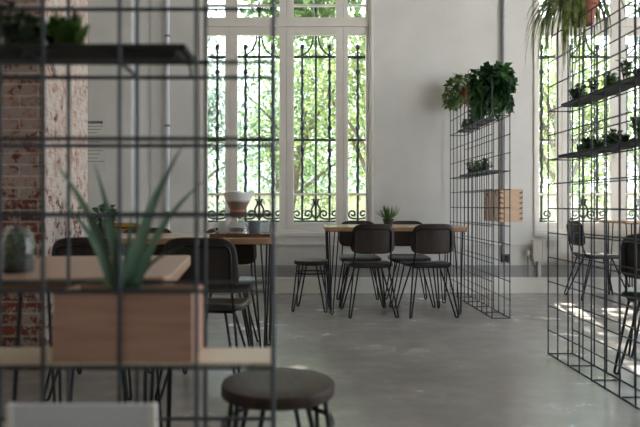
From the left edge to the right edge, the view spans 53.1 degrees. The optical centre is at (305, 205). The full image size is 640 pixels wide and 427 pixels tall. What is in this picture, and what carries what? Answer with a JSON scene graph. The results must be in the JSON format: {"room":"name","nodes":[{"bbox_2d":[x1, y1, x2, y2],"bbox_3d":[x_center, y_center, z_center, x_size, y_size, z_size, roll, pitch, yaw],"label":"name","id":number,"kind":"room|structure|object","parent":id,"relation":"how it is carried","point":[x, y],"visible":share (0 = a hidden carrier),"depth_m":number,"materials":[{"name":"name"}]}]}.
{"room":"cafe","nodes":[
{"label":"cafe","id":0,"kind":"room"},
{"bbox_2d":[2,0,87,370],"bbox_3d":[-2.151,-1.170,4.175,1.198,4.300,0.750,0,0,0],"label":"wall pillar","id":1,"kind":"structure","parent":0,"point":[21,99],"depth_m":3.80,"materials":[{"name":"brick"}]},
{"bbox_2d":[88,0,130,230],"bbox_3d":[-2.650,-1.170,7.065,1.500,4.300,0.270,0,0,0],"label":"wall","id":2,"kind":"structure","parent":0,"point":[102,94],"depth_m":6.93,"materials":[{"name":"white paint"}]},
{"bbox_2d":[88,116,106,169],"bbox_3d":[-2.312,-0.675,6.928,0.315,0.590,0.005,0,0,0],"label":"notice","id":3,"kind":"object","parent":2,"relation":"attached to","point":[97,125],"visible":0.59,"depth_m":6.93,"materials":[{"name":"white paper"}]},
{"bbox_2d":[131,0,134,222],"bbox_3d":[-1.896,-1.170,7.037,0.008,4.300,0.195,0,0,0],"label":"trim","id":4,"kind":"structure","parent":2,"relation":"attached to","point":[132,1],"depth_m":7.02,"materials":[{"name":"white paint"}]},
{"bbox_2d":[2,293,639,426],"bbox_3d":[0.900,1.080,2.325,9.200,0.200,10.450,0,0,0],"label":"floor","id":5,"kind":"structure","parent":0,"point":[435,367],"depth_m":3.92,"materials":[{"name":"concrete"}]},
{"bbox_2d":[6,402,157,426],"bbox_3d":[-0.420,0.675,1.200,0.290,0.609,0.150,0,0,0],"label":"board","id":6,"kind":"object","parent":5,"relation":"on","point":[17,414],"visible":1,"depth_m":1.19,"materials":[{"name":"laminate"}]},
{"bbox_2d":[2,255,190,426],"bbox_3d":[-0.690,0.588,2.107,0.560,0.785,0.770,0,0,-6],"label":"table","id":7,"kind":"object","parent":5,"relation":"on","point":[168,267],"visible":0.56,"depth_m":1.95,"materials":[{"name":"brown wood"}]},
{"bbox_2d":[2,228,35,272],"bbox_3d":[-0.841,0.127,1.871,0.094,0.135,0.096,0,0,-26],"label":"jar","id":8,"kind":"object","parent":7,"relation":"on","point":[13,266],"visible":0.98,"depth_m":1.85,"materials":[{"name":"clear glass"}]},
{"bbox_2d":[45,237,150,401],"bbox_3d":[-1.100,0.569,3.451,0.445,0.822,0.561,0,0,-2],"label":"dining chair","id":9,"kind":"object","parent":5,"relation":"on","point":[79,246],"visible":0.16,"depth_m":3.19,"materials":[{"name":"black metal"}]},
{"bbox_2d":[114,223,139,232],"bbox_3d":[-1.670,0.569,6.131,0.445,0.822,0.561,0,0,0],"label":"dining chair","id":10,"kind":"object","parent":5,"relation":"on","point":[125,226],"visible":0.05,"depth_m":5.87,"materials":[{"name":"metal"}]},
{"bbox_2d":[0,0,275,426],"bbox_3d":[-0.952,-0.062,1.418,1.775,2.085,0.174,0,0,0],"label":"screen","id":11,"kind":"object","parent":5,"relation":"on","point":[121,63],"visible":0.92,"depth_m":1.34,"materials":[{"name":"grey metal"}]},
{"bbox_2d":[0,44,193,75],"bbox_3d":[-1.002,-0.320,1.419,1.496,0.042,0.172,0,0,0],"label":"plank","id":12,"kind":"object","parent":11,"relation":"attached to","point":[23,52],"visible":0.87,"depth_m":1.36,"materials":[{"name":"metal"}]},
{"bbox_2d":[0,1,25,43],"bbox_3d":[-0.661,-0.393,1.428,0.081,0.103,0.078,0,0,1],"label":"succulent","id":13,"kind":"object","parent":12,"relation":"on","point":[7,37],"visible":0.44,"depth_m":1.42,"materials":[{"name":"green plant"}]},
{"bbox_2d":[5,11,49,43],"bbox_3d":[-0.610,-0.379,1.418,0.111,0.105,0.106,0,0,-14],"label":"succulent","id":14,"kind":"object","parent":12,"relation":"on","point":[29,33],"visible":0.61,"depth_m":1.40,"materials":[{"name":"green plant"}]},
{"bbox_2d":[35,6,89,43],"bbox_3d":[-0.536,-0.391,1.425,0.128,0.098,0.117,0,0,24],"label":"succulent","id":15,"kind":"object","parent":12,"relation":"on","point":[59,30],"visible":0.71,"depth_m":1.40,"materials":[{"name":"green plant"}]},
{"bbox_2d":[0,347,270,364],"bbox_3d":[-0.911,0.334,1.419,1.678,0.006,0.146,0,0,0],"label":"plank","id":16,"kind":"object","parent":11,"relation":"attached to","point":[8,355],"visible":0.49,"depth_m":1.39,"materials":[{"name":"brown wood"}]},
{"bbox_2d":[53,141,204,361],"bbox_3d":[-0.392,0.094,1.417,0.333,0.473,0.145,0,0,0],"label":"planter box","id":17,"kind":"object","parent":16,"relation":"on","point":[156,327],"visible":0.9,"depth_m":1.34,"materials":[{"name":"brown wood"}]},
{"bbox_2d":[123,228,171,254],"bbox_3d":[-1.130,0.569,4.329,0.445,0.822,0.561,0,0,0],"label":"dining chair","id":18,"kind":"object","parent":5,"relation":"on","point":[159,248],"visible":0.06,"depth_m":4.56,"materials":[{"name":"black metal"}]},
{"bbox_2d":[117,233,277,346],"bbox_3d":[-0.775,0.588,4.200,1.150,0.785,0.720,0,0,0],"label":"table","id":19,"kind":"object","parent":5,"relation":"on","point":[165,237],"visible":0.47,"depth_m":3.91,"materials":[{"name":"brown wood"}]},
{"bbox_2d":[92,204,117,236],"bbox_3d":[-1.250,0.086,3.975,0.180,0.217,0.194,0,0,0],"label":"potted succulent","id":20,"kind":"object","parent":19,"relation":"on","point":[100,207],"visible":0.39,"depth_m":3.94,"materials":[{"name":"green plant"}]},
{"bbox_2d":[98,225,106,236],"bbox_3d":[-1.250,0.157,3.980,0.104,0.075,0.104,0,0,0],"label":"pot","id":21,"kind":"object","parent":20,"relation":"attached to","point":[101,227],"depth_m":3.94,"materials":[{"name":"grey"}]},
{"bbox_2d":[209,232,270,236],"bbox_3d":[-0.405,0.183,4.030,0.370,0.022,0.260,0,0,0],"label":"serving tray","id":22,"kind":"object","parent":19,"relation":"on","point":[215,234],"visible":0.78,"depth_m":3.90,"materials":[{"name":"brown wood"}]},
{"bbox_2d":[213,221,229,233],"bbox_3d":[-0.528,0.140,4.045,0.093,0.088,0.074,0,0,-32],"label":"cup","id":23,"kind":"object","parent":22,"relation":"on","point":[222,225],"visible":0.79,"depth_m":4.02,"materials":[{"name":"white ceramic"}]},
{"bbox_2d":[223,190,253,233],"bbox_3d":[-0.421,0.046,3.985,0.191,0.276,0.190,0,0,0],"label":"coffee maker","id":24,"kind":"object","parent":22,"relation":"on","point":[237,201],"visible":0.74,"depth_m":3.94,"materials":[{"name":"clear glass"}]},
{"bbox_2d":[248,220,259,233],"bbox_3d":[-0.330,0.140,4.060,0.074,0.088,0.074,0,0,0],"label":"cup","id":25,"kind":"object","parent":22,"relation":"on","point":[254,226],"visible":0.84,"depth_m":4.03,"materials":[{"name":"grey ceramic"}]},
{"bbox_2d":[155,237,256,401],"bbox_3d":[-0.516,0.569,3.431,0.445,0.822,0.561,0,0,4],"label":"dining chair","id":26,"kind":"object","parent":5,"relation":"on","point":[222,260],"visible":0.55,"depth_m":3.19,"materials":[{"name":"black metal"}]},
{"bbox_2d":[203,227,258,346],"bbox_3d":[-0.545,0.569,4.339,0.445,0.822,0.561,0,0,0],"label":"dining chair","id":27,"kind":"object","parent":5,"relation":"on","point":[244,251],"visible":0.27,"depth_m":4.55,"materials":[{"name":"black metal"}]},
{"bbox_2d":[221,368,334,426],"bbox_3d":[-0.081,0.746,1.860,0.338,0.469,0.350,0,0,-12],"label":"stool","id":28,"kind":"object","parent":5,"relation":"on","point":[296,388],"visible":0.94,"depth_m":1.81,"materials":[{"name":"brown leather"}]},
{"bbox_2d":[291,258,329,312],"bbox_3d":[0.052,0.746,6.020,0.338,0.469,0.350,0,0,8],"label":"stool","id":29,"kind":"object","parent":5,"relation":"on","point":[310,261],"visible":0.96,"depth_m":5.92,"materials":[{"name":"black metal"}]},
{"bbox_2d":[336,221,384,307],"bbox_3d":[0.535,0.569,6.379,0.445,0.822,0.561,0,0,0],"label":"dining chair","id":30,"kind":"object","parent":5,"relation":"on","point":[344,236],"visible":0.59,"depth_m":6.52,"materials":[{"name":"black metal"}]},
{"bbox_2d":[340,224,398,318],"bbox_3d":[0.564,0.569,5.791,0.445,0.822,0.561,0,0,-5],"label":"dining chair","id":31,"kind":"object","parent":5,"relation":"on","point":[365,238],"visible":1,"depth_m":5.56,"materials":[{"name":"metal"}]},
{"bbox_2d":[323,224,467,314],"bbox_3d":[0.806,0.585,6.070,1.271,0.790,0.840,0,0,0],"label":"table","id":32,"kind":"object","parent":5,"relation":"on","point":[329,228],"visible":0.62,"depth_m":5.73,"materials":[{"name":"brown wood"}]},
{"bbox_2d":[374,205,398,224],"bbox_3d":[0.788,0.087,6.162,0.227,0.205,0.222,0,0,31],"label":"potted succulent","id":33,"kind":"object","parent":32,"relation":"on","point":[387,215],"visible":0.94,"depth_m":6.12,"materials":[{"name":"green plant"}]},
{"bbox_2d":[382,219,393,224],"bbox_3d":[0.790,0.160,6.150,0.114,0.060,0.114,0,0,0],"label":"pot","id":34,"kind":"object","parent":33,"relation":"attached to","point":[386,221],"depth_m":6.11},
{"bbox_2d":[385,221,435,307],"bbox_3d":[1.030,0.569,6.409,0.445,0.822,0.561,0,0,2],"label":"dining chair","id":35,"kind":"object","parent":5,"relation":"on","point":[402,238],"visible":0.63,"depth_m":6.55,"materials":[{"name":"black metal"}]},
{"bbox_2d":[394,224,458,318],"bbox_3d":[1.083,0.569,5.791,0.445,0.822,0.561,0,0,-6],"label":"dining chair","id":36,"kind":"object","parent":5,"relation":"on","point":[426,238],"visible":0.98,"depth_m":5.56,"materials":[{"name":"black metal"}]},
{"bbox_2d":[450,78,510,318],"bbox_3d":[1.690,-0.062,6.340,0.168,2.084,1.608,0,0,0],"label":"screen","id":37,"kind":"object","parent":5,"relation":"on","point":[492,190],"visible":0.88,"depth_m":6.18,"materials":[{"name":"metal"}]},
{"bbox_2d":[441,70,476,111],"bbox_3d":[1.718,-1.223,6.978,0.500,0.452,0.422,0,0,0],"label":"potted herb","id":38,"kind":"object","parent":37,"relation":"on","point":[461,90],"visible":0.66,"depth_m":6.91,"materials":[{"name":"plant"}]},
{"bbox_2d":[459,86,467,103],"bbox_3d":[1.755,-1.198,6.950,0.187,0.180,0.187,0,0,0],"label":"pot","id":39,"kind":"object","parent":38,"relation":"attached to","point":[462,89],"depth_m":6.88,"materials":[{"name":"ceramic"}]},
{"bbox_2d":[458,118,495,131],"bbox_3d":[1.689,-0.793,6.380,0.122,0.020,0.960,0,0,0],"label":"plank","id":40,"kind":"object","parent":37,"relation":"attached to","point":[483,122],"visible":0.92,"depth_m":6.27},
{"bbox_2d":[464,60,519,119],"bbox_3d":[1.695,-1.050,5.875,0.451,0.525,0.773,0,0,0],"label":"ivy","id":41,"kind":"object","parent":40,"relation":"on","point":[478,93],"visible":0.9,"depth_m":5.69,"materials":[{"name":"plant"}]},
{"bbox_2d":[461,170,497,176],"bbox_3d":[1.689,-0.314,6.305,0.122,0.020,0.950,0,0,0],"label":"plank","id":42,"kind":"object","parent":37,"relation":"attached to","point":[482,170],"visible":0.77,"depth_m":6.15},
{"bbox_2d":[469,160,480,171],"bbox_3d":[1.685,-0.374,6.317,0.154,0.156,0.148,0,0,-8],"label":"succulent","id":43,"kind":"object","parent":42,"relation":"on","point":[475,161],"visible":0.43,"depth_m":6.30,"materials":[{"name":"green plant"}]},
{"bbox_2d":[478,157,490,169],"bbox_3d":[1.690,-0.383,6.037,0.150,0.154,0.155,0,0,24],"label":"succulent","id":44,"kind":"object","parent":42,"relation":"on","point":[484,159],"visible":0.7,"depth_m":6.01,"materials":[{"name":"green plant"}]},
{"bbox_2d":[485,189,522,221],"bbox_3d":[1.872,-0.003,6.110,0.219,0.306,0.529,0,0,0],"label":"wooden crate","id":45,"kind":"object","parent":37,"relation":"hanging from","point":[516,195],"visible":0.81,"depth_m":5.85,"materials":[{"name":"brown wood"}]},
{"bbox_2d":[548,0,639,409],"bbox_3d":[1.679,-0.062,3.260,0.173,2.084,1.928,0,0,0],"label":"screen","id":46,"kind":"object","parent":5,"relation":"on","point":[635,89],"visible":0.95,"depth_m":3.74,"materials":[{"name":"metal"}]},
{"bbox_2d":[524,0,628,71],"bbox_3d":[1.634,-1.068,3.962,0.544,0.578,0.452,0,0,-25],"label":"spider plant","id":47,"kind":"object","parent":46,"relation":"on","point":[570,10],"visible":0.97,"depth_m":3.85,"materials":[{"name":"plant"}]},
{"bbox_2d":[559,139,639,157],"bbox_3d":[1.679,-0.314,3.225,0.125,0.020,1.750,0,0,0],"label":"plank","id":48,"kind":"object","parent":46,"relation":"attached to","point":[638,140],"visible":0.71,"depth_m":3.51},
{"bbox_2d":[580,136,597,149],"bbox_3d":[1.685,-0.363,3.802,0.116,0.104,0.115,0,0,-15],"label":"succulent","id":49,"kind":"object","parent":48,"relation":"on","point":[586,145],"visible":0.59,"depth_m":3.79,"materials":[{"name":"green plant"}]},
{"bbox_2d":[589,138,606,147],"bbox_3d":[1.671,-0.357,3.658,0.104,0.066,0.116,0,0,11],"label":"succulent","id":50,"kind":"object","parent":48,"relation":"on","point":[600,143],"visible":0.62,"depth_m":3.64,"materials":[{"name":"green plant"}]},
{"bbox_2d":[600,127,622,144],"bbox_3d":[1.678,-0.368,3.500,0.127,0.124,0.134,0,0,-27],"label":"succulent","id":51,"kind":"object","parent":48,"relation":"on","point":[609,140],"visible":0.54,"depth_m":3.48,"materials":[{"name":"green plant"}]},
{"bbox_2d":[612,133,633,142],"bbox_3d":[1.676,-0.354,3.371,0.129,0.061,0.106,0,0,27],"label":"succulent","id":52,"kind":"object","parent":48,"relation":"on","point":[623,138],"visible":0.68,"depth_m":3.35,"materials":[{"name":"green plant"}]},
{"bbox_2d":[625,112,639,139],"bbox_3d":[1.681,-0.405,3.236,0.118,0.162,0.122,0,0,40],"label":"succulent","id":53,"kind":"object","parent":48,"relation":"on","point":[632,119],"visible":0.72,"depth_m":3.23,"materials":[{"name":"green plant"}]},
{"bbox_2d":[561,73,639,106],"bbox_3d":[1.679,-0.633,3.205,0.125,0.020,1.710,0,0,0],"label":"plank","id":54,"kind":"object","parent":46,"relation":"attached to","point":[615,90],"visible":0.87,"depth_m":3.53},
{"bbox_2d":[569,82,589,99],"bbox_3d":[1.676,-0.689,3.939,0.150,0.140,0.142,0,0,-1],"label":"succulent","id":55,"kind":"object","parent":54,"relation":"on","point":[574,92],"visible":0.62,"depth_m":3.91,"materials":[{"name":"green plant"}]},
{"bbox_2d":[585,76,600,91],"bbox_3d":[1.679,-0.701,3.748,0.083,0.114,0.080,0,0,-7],"label":"succulent","id":56,"kind":"object","parent":54,"relation":"on","point":[594,87],"visible":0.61,"depth_m":3.75,"materials":[{"name":"green plant"}]},
{"bbox_2d":[599,71,621,86],"bbox_3d":[1.678,-0.685,3.523,0.127,0.129,0.134,0,0,20],"label":"succulent","id":57,"kind":"object","parent":54,"relation":"on","point":[610,79],"visible":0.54,"depth_m":3.50,"materials":[{"name":"green plant"}]},
{"bbox_2d":[616,57,634,78],"bbox_3d":[1.682,-0.710,3.363,0.109,0.132,0.105,0,0,-1],"label":"succulent","id":58,"kind":"object","parent":54,"relation":"on","point":[625,73],"visible":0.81,"depth_m":3.34,"materials":[{"name":"green plant"}]},
{"bbox_2d":[629,67,639,74],"bbox_3d":[1.694,-0.675,3.219,0.105,0.062,0.121,0,0,40],"label":"succulent","id":59,"kind":"object","parent":54,"relation":"on","point":[638,69],"visible":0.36,"depth_m":3.22,"materials":[{"name":"green plant"}]},
{"bbox_2d":[564,220,632,300],"bbox_3d":[3.081,0.569,6.780,0.561,0.822,0.445,0,0,0],"label":"dining chair","id":60,"kind":"object","parent":5,"relation":"on","point":[598,255],"visible":0.64,"depth_m":6.72,"materials":[{"name":"black metal"}]},
{"bbox_2d":[598,220,639,301],"bbox_3d":[3.870,0.568,6.760,1.321,0.825,0.600,0,0,0],"label":"table","id":61,"kind":"object","parent":5,"relation":"on","point":[625,222],"visible":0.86,"depth_m":6.75,"materials":[{"name":"brown wood"}]},
{"bbox_2d":[613,234,639,374],"bbox_3d":[2.104,0.569,3.783,0.445,0.822,0.561,0,0,35],"label":"dining chair","id":62,"kind":"object","parent":5,"relation":"on","point":[627,249],"visible":0.74,"depth_m":3.70,"materials":[{"name":"black metal"}]},
{"bbox_2d":[139,0,625,242],"bbox_3d":[0.900,-1.170,7.350,8.600,4.300,0.300,0,0,0],"label":"wall","id":63,"kind":"structure","parent":0,"point":[418,45],"depth_m":7.20,"materials":[{"name":"white paint"}]},
{"bbox_2d":[165,0,169,229],"bbox_3d":[-1.545,-1.265,7.153,0.064,4.110,0.090,0,0,0],"label":"pipe","id":64,"kind":"object","parent":63,"relation":"attached to","point":[167,2],"visible":0.7,"depth_m":7.12,"materials":[{"name":"white metal"}]},
{"bbox_2d":[151,0,193,232],"bbox_3d":[-1.472,-1.170,7.188,0.525,4.300,0.025,0,0,0],"label":"wall pillar","id":65,"kind":"structure","parent":63,"relation":"attached to","point":[181,22],"depth_m":7.17,"materials":[{"name":"white paint"}]},
{"bbox_2d":[208,141,224,211],"bbox_3d":[-1.033,-0.335,7.415,0.185,0.808,0.060,0,0,0],"label":"window grille","id":66,"kind":"object","parent":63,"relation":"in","point":[217,150],"depth_m":7.40,"materials":[{"name":"black metal"}]},
{"bbox_2d":[215,65,219,135],"bbox_3d":[-1.021,-1.212,7.415,0.046,0.808,0.060,0,0,0],"label":"window grille","id":67,"kind":"object","parent":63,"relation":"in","point":[217,71],"depth_m":7.40,"materials":[{"name":"black metal"}]},
{"bbox_2d":[243,65,247,135],"bbox_3d":[-0.698,-1.212,7.415,0.046,0.808,0.060,0,0,0],"label":"window grille","id":68,"kind":"object","parent":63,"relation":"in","point":[245,71],"depth_m":7.40,"materials":[{"name":"black metal"}]},
{"bbox_2d":[238,36,270,59],"bbox_3d":[-0.594,-1.817,7.415,0.369,0.265,0.060,0,0,0],"label":"window grille","id":69,"kind":"object","parent":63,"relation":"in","point":[245,46],"depth_m":7.41,"materials":[{"name":"black metal"}]},
{"bbox_2d":[246,141,269,211],"bbox_3d":[-0.554,-0.335,7.415,0.265,0.808,0.060,0,0,0],"label":"window grille","id":70,"kind":"object","parent":63,"relation":"in","point":[258,201],"depth_m":7.41,"materials":[{"name":"black metal"}]},
{"bbox_2d":[200,0,372,235],"bbox_3d":[-0.220,-1.212,7.245,1.950,3.115,0.130,0,0,0],"label":"window","id":71,"kind":"structure","parent":63,"relation":"in","point":[231,26],"depth_m":7.24,"materials":[{"name":"beige paint"}]},
{"bbox_2d":[207,0,229,18],"bbox_3d":[-1.003,-2.401,7.263,0.284,0.578,0.055,0,0,0],"label":"window pane","id":72,"kind":"object","parent":71,"relation":"attached to","point":[227,2],"depth_m":7.24,"materials":[{"name":"clear glass"}]},
{"bbox_2d":[230,0,286,18],"bbox_3d":[-0.540,-2.401,7.263,0.636,0.578,0.055,0,0,0],"label":"light","id":73,"kind":"object","parent":71,"relation":"attached to","point":[282,5],"depth_m":7.24,"materials":[{"name":"clear glass"}]},
{"bbox_2d":[287,0,342,18],"bbox_3d":[0.100,-2.401,7.263,0.636,0.578,0.055,0,0,0],"label":"light","id":74,"kind":"object","parent":71,"relation":"attached to","point":[290,3],"depth_m":7.24,"materials":[{"name":"clear glass"}]},
{"bbox_2d":[343,0,367,18],"bbox_3d":[0.563,-2.401,7.263,0.284,0.578,0.055,0,0,0],"label":"window pane","id":75,"kind":"object","parent":71,"relation":"attached to","point":[345,2],"depth_m":7.24,"materials":[{"name":"clear glass"}]},
{"bbox_2d":[294,36,335,221],"bbox_3d":[0.104,-0.883,7.415,0.473,2.135,0.060,0,0,0],"label":"window grille","id":76,"kind":"object","parent":63,"relation":"in","point":[302,139],"depth_m":7.41,"materials":[{"name":"black metal"}]},
{"bbox_2d":[348,44,364,220],"bbox_3d":[0.583,-0.842,7.415,0.185,2.031,0.060,0,0,0],"label":"window grille","id":77,"kind":"object","parent":63,"relation":"in","point":[357,46],"depth_m":7.41,"materials":[{"name":"black metal"}]},
{"bbox_2d":[276,243,530,244],"bbox_3d":[1.650,0.432,7.183,7.100,0.025,0.035,0,0,0],"label":"trim","id":78,"kind":"structure","parent":63,"relation":"attached to","point":[276,243],"depth_m":7.17,"materials":[{"name":"white paint"}]},
{"bbox_2d":[238,265,624,276],"bbox_3d":[1.650,0.738,7.181,7.100,0.135,0.038,0,0,0],"label":"trim","id":79,"kind":"structure","parent":63,"relation":"attached to","point":[244,270],"depth_m":7.17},
{"bbox_2d":[245,245,618,264],"bbox_3d":[1.650,0.557,7.194,7.100,0.225,0.012,0,0,0],"label":"trim","id":80,"kind":"structure","parent":63,"relation":"attached to","point":[285,254],"depth_m":7.19,"materials":[{"name":"grey paint"}]},
{"bbox_2d":[252,277,639,292],"bbox_3d":[1.650,0.891,7.170,7.100,0.178,0.060,0,0,0],"label":"baseboard","id":81,"kind":"structure","parent":63,"relation":"attached to","point":[283,284],"depth_m":7.14,"materials":[{"name":"white paint"}]},
{"bbox_2d":[501,0,504,255],"bbox_3d":[2.205,-1.380,7.173,0.046,3.880,0.051,0,0,0],"label":"conduit pipe","id":82,"kind":"object","parent":63,"relation":"attached to","point":[502,1],"visible":0.51,"depth_m":7.16,"materials":[{"name":"grey metal"}]},
{"bbox_2d":[501,254,508,261],"bbox_3d":[2.235,0.590,7.170,0.090,0.090,0.057,0,0,0],"label":"power socket","id":83,"kind":"object","parent":63,"relation":"attached to","point":[506,255],"visible":0.8,"depth_m":7.15,"materials":[{"name":"grey plastic"}]},
{"bbox_2d":[539,44,554,221],"bbox_3d":[2.781,-0.837,7.415,0.173,2.042,0.060,0,0,0],"label":"window grille","id":84,"kind":"object","parent":63,"relation":"in","point":[541,126],"depth_m":7.41,"materials":[{"name":"black metal"}]},
{"bbox_2d":[526,240,621,276],"bbox_3d":[3.284,0.585,7.137,1.672,0.410,0.118,0,0,0],"label":"radiator","id":85,"kind":"object","parent":63,"relation":"attached to","point":[539,248],"visible":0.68,"depth_m":7.09,"materials":[{"name":"white metal"}]},
{"bbox_2d":[569,106,584,152],"bbox_3d":[3.127,-0.877,7.415,0.173,0.531,0.060,0,0,0],"label":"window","id":86,"kind":"structure","parent":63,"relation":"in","point":[570,149],"depth_m":7.40,"materials":[{"name":"white wood"}]},
{"bbox_2d":[569,154,603,221],"bbox_3d":[3.237,-0.202,7.415,0.392,0.773,0.060,0,0,0],"label":"window grille","id":87,"kind":"object","parent":63,"relation":"in","point":[596,158],"depth_m":7.41,"materials":[{"name":"black metal"}]},
{"bbox_2d":[534,0,639,235],"bbox_3d":[3.535,-1.212,7.245,1.950,3.115,0.130,0,0,0],"label":"window","id":88,"kind":"structure","parent":63,"relation":"in","point":[540,228],"depth_m":7.24,"materials":[{"name":"beige paint"}]},
{"bbox_2d":[538,0,559,18],"bbox_3d":[2.752,-2.401,7.263,0.284,0.578,0.055,0,0,0],"label":"window pane","id":89,"kind":"object","parent":88,"relation":"attached to","point":[539,5],"depth_m":7.24,"materials":[{"name":"clear glass"}]},
{"bbox_2d":[595,0,617,18],"bbox_3d":[3.215,-2.401,7.263,0.636,0.578,0.055,0,0,0],"label":"window pane","id":90,"kind":"object","parent":88,"relation":"attached to","point":[613,4],"depth_m":7.24,"materials":[{"name":"clear glass"}]},
{"bbox_2d":[618,0,639,18],"bbox_3d":[3.855,-2.401,7.263,0.636,0.578,0.055,0,0,0],"label":"window pane","id":91,"kind":"object","parent":88,"relation":"attached to","point":[623,14],"depth_m":7.24,"materials":[{"name":"clear glass"}]},
{"bbox_2d":[569,36,608,100],"bbox_3d":[3.266,-1.581,7.415,0.450,0.738,0.060,0,0,0],"label":"window grille","id":92,"kind":"object","parent":63,"relation":"in","point":[597,46],"depth_m":7.40,"materials":[{"name":"black metal"}]},
{"bbox_2d":[590,101,602,141],"bbox_3d":[3.352,-0.969,7.415,0.138,0.462,0.060,0,0,0],"label":"window grille","id":93,"kind":"object","parent":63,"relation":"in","point":[597,139],"depth_m":7.40,"materials":[{"name":"black metal"}]},
{"bbox_2d":[626,90,628,134],"bbox_3d":[3.710,-1.073,7.415,0.023,0.508,0.060,0,0,0],"label":"window grille","id":94,"kind":"object","parent":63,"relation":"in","point":[627,127],"depth_m":7.40,"materials":[{"name":"black metal"}]},
{"bbox_2d":[626,36,639,66],"bbox_3d":[3.773,-1.777,7.415,0.150,0.346,0.060,0,0,0],"label":"window grille","id":95,"kind":"object","parent":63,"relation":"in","point":[627,45],"depth_m":7.41,"materials":[{"name":"black metal"}]},
{"bbox_2d":[626,147,639,219],"bbox_3d":[3.773,-0.254,7.415,0.150,0.831,0.060,0,0,0],"label":"window grille","id":96,"kind":"structure","parent":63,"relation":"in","point":[638,200],"depth_m":7.41,"materials":[{"name":"black metal"}]},
{"label":"outside","id":97,"kind":"structure","parent":0,"visible":0},
{"bbox_3d":[0.000,1.255,33.780,80.000,0.050,52.440,0,0,0],"label":"ground","id":98,"kind":"structure","parent":97,"visible":0},
{"bbox_2d":[208,13,253,191],"bbox_3d":[-4.919,-2.480,20.460,6.872,7.421,3.547,0,0,7],"label":"tree","id":99,"kind":"object","parent":98,"relation":"on","point":[220,41],"visible":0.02,"depth_m":20.49,"materials":[{"name":"green plant"}]},
{"bbox_2d":[208,0,270,219],"bbox_3d":[-2.777,-2.627,13.582,4.203,8.836,4.112,0,0,-3],"label":"tree","id":100,"kind":"object","parent":98,"relation":"on","point":[211,113],"visible":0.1,"depth_m":13.51,"materials":[{"name":"green plant"}]},
{"bbox_2d":[208,0,359,191],"bbox_3d":[-0.856,-2.391,20.352,5.809,9.238,3.881,0,0,-12],"label":"tree","id":101,"kind":"object","parent":98,"relation":"on","point":[250,161],"visible":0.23,"depth_m":20.27,"materials":[{"name":"green plant"}]},
{"bbox_2d":[208,59,364,191],"bbox_3d":[-2.000,-2.370,28.980,15.000,7.200,6.040,0,0,0],"label":"building","id":102,"kind":"structure","parent":98,"relation":"on","point":[240,98],"depth_m":26.00,"materials":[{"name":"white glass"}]},
{"bbox_2d":[210,1,364,219],"bbox_3d":[0.135,-2.266,14.393,4.532,7.864,3.530,0,0,22],"label":"tree","id":103,"kind":"object","parent":98,"relation":"on","point":[297,184],"visible":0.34,"depth_m":14.17,"materials":[{"name":"green plant"}]},
{"bbox_2d":[240,0,364,67],"bbox_3d":[-0.038,-3.655,11.227,9.135,9.776,3.022,0,0,-12],"label":"tree","id":104,"kind":"object","parent":98,"relation":"on","point":[298,11],"visible":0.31,"depth_m":11.65,"materials":[{"name":"green plant"}]},
{"bbox_2d":[247,0,364,219],"bbox_3d":[1.072,-1.829,12.848,4.698,6.143,2.881,0,0,0],"label":"tree","id":105,"kind":"object","parent":98,"relation":"on","point":[353,67],"visible":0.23,"depth_m":12.46,"materials":[{"name":"green plant"}]},
{"bbox_2d":[295,2,364,191],"bbox_3d":[3.017,-2.570,20.636,6.144,9.105,4.569,0,0,-25],"label":"tree","id":106,"kind":"object","parent":98,"relation":"on","point":[351,168],"visible":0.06,"depth_m":20.51,"materials":[{"name":"green plant"}]},
{"bbox_2d":[208,192,638,219],"bbox_3d":[1.000,0.440,16.625,26.000,1.580,0.350,0,0,0],"label":"wall","id":107,"kind":"structure","parent":98,"relation":"on","point":[252,203],"depth_m":16.50,"materials":[{"name":"white paint"}]},
{"bbox_2d":[539,36,632,191],"bbox_3d":[8.162,-1.918,19.901,6.198,10.376,4.158,0,0,0],"label":"tree","id":108,"kind":"object","parent":98,"relation":"on","point":[589,164],"visible":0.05,"depth_m":20.47,"materials":[{"name":"green plant"}]},
{"bbox_2d":[539,1,638,217],"bbox_3d":[4.616,-1.481,12.529,4.416,5.442,3.202,0,0,0],"label":"tree","id":109,"kind":"object","parent":98,"relation":"on","point":[545,89],"visible":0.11,"depth_m":12.14,"materials":[{"name":"green plant"}]},
{"bbox_2d":[543,0,638,219],"bbox_3d":[7.239,-1.979,13.476,5.566,6.418,3.464,0,0,9],"label":"tree","id":110,"kind":"object","parent":98,"relation":"on","point":[629,1],"visible":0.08,"depth_m":13.54,"materials":[{"name":"green plant"}]},
{"bbox_2d":[628,62,638,191],"bbox_3d":[12.618,-2.660,20.273,7.034,8.530,3.577,0,0,13],"label":"tree","id":111,"kind":"object","parent":98,"relation":"on","point":[638,62],"visible":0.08,"depth_m":20.53,"materials":[{"name":"green plant"}]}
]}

